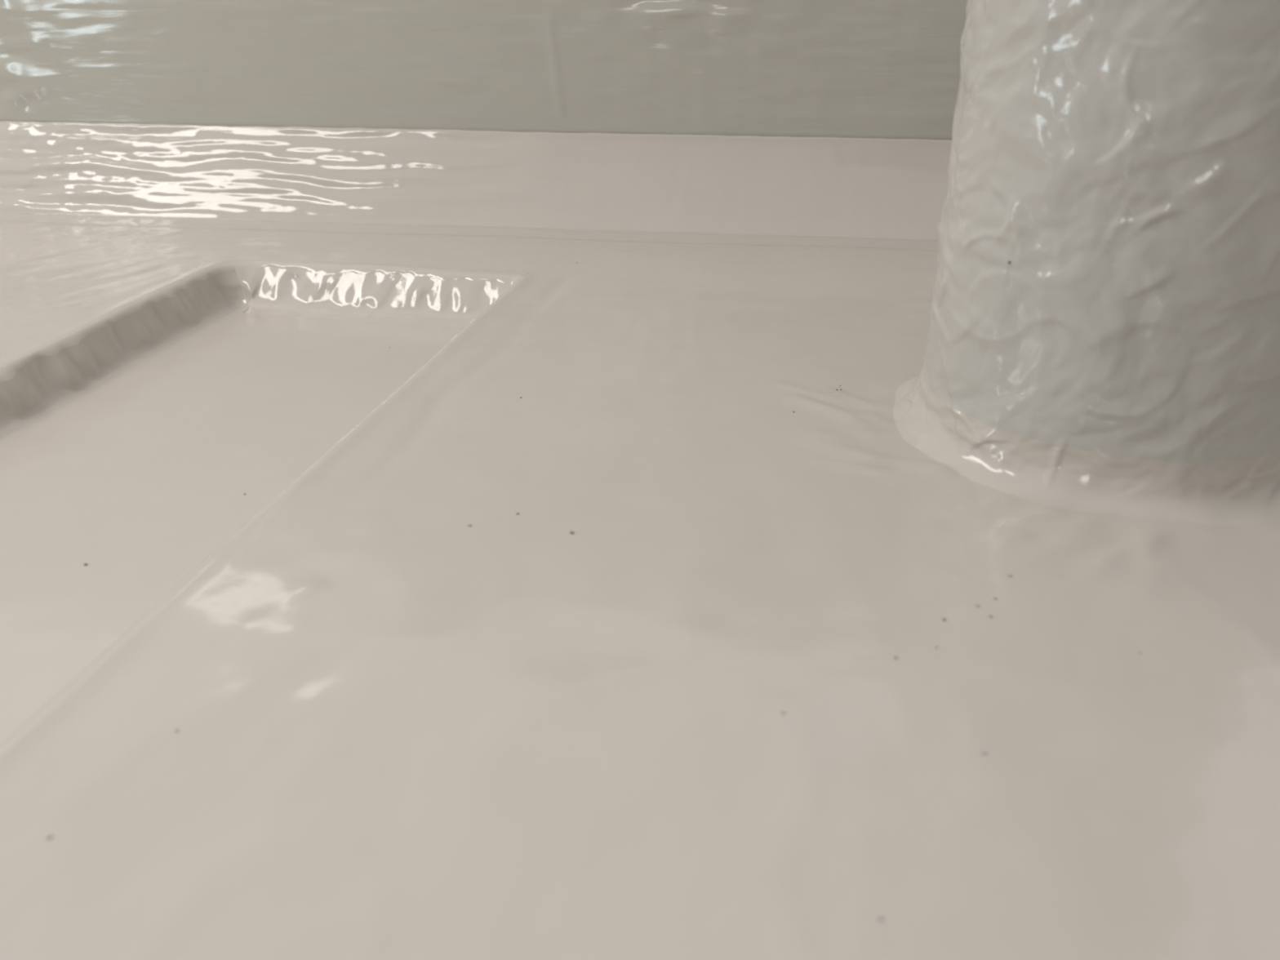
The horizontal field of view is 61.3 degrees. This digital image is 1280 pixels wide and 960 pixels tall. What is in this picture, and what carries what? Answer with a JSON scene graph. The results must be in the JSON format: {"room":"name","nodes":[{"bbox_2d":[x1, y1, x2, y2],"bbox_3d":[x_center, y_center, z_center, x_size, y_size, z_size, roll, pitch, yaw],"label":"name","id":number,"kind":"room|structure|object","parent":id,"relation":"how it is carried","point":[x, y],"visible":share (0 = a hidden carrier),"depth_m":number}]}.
{"room":"indoor swimming pool","nodes":[
{"label":"indoor swimming pool","id":0,"kind":"room"},
{"bbox_2d":[0,0,968,140],"bbox_3d":[-0.266,-0.945,1.930,4.400,0.940,0.156,3,26,6],"label":"wall","id":1,"kind":"structure","parent":0,"point":[842,68],"depth_m":1.94},
{"bbox_2d":[0,120,951,249],"bbox_3d":[-0.286,-0.541,1.950,4.400,0.159,0.190,3,26,6],"label":"trim","id":2,"kind":"structure","parent":1,"relation":"attached to","point":[875,193],"depth_m":1.98},
{"bbox_2d":[0,213,1279,959],"bbox_3d":[-0.430,0.339,0.325,5.080,0.013,4.200,5,27,10],"label":"floor","id":3,"kind":"structure","parent":0,"point":[407,730],"depth_m":0.74},
{"bbox_2d":[46,835,53,839],"bbox_3d":[-0.334,0.202,0.612,0.004,0.001,0.003,-22,34,-38],"label":"grit speck","id":4,"kind":"object","parent":3,"relation":"on","point":[50,837],"visible":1,"depth_m":0.61},
{"bbox_2d":[0,257,531,762],"bbox_3d":[-0.684,0.255,0.569,0.520,0.068,2.640,5,27,10],"label":"floor recess","id":5,"kind":"object","parent":3,"relation":"in","point":[134,437],"depth_m":1.28},
{"bbox_2d":[893,0,1279,524],"bbox_3d":[0.487,-0.729,0.808,0.447,1.499,0.454,0,26,0],"label":"round column","id":6,"kind":"structure","parent":3,"relation":"on","point":[1122,157],"depth_m":0.92}
]}

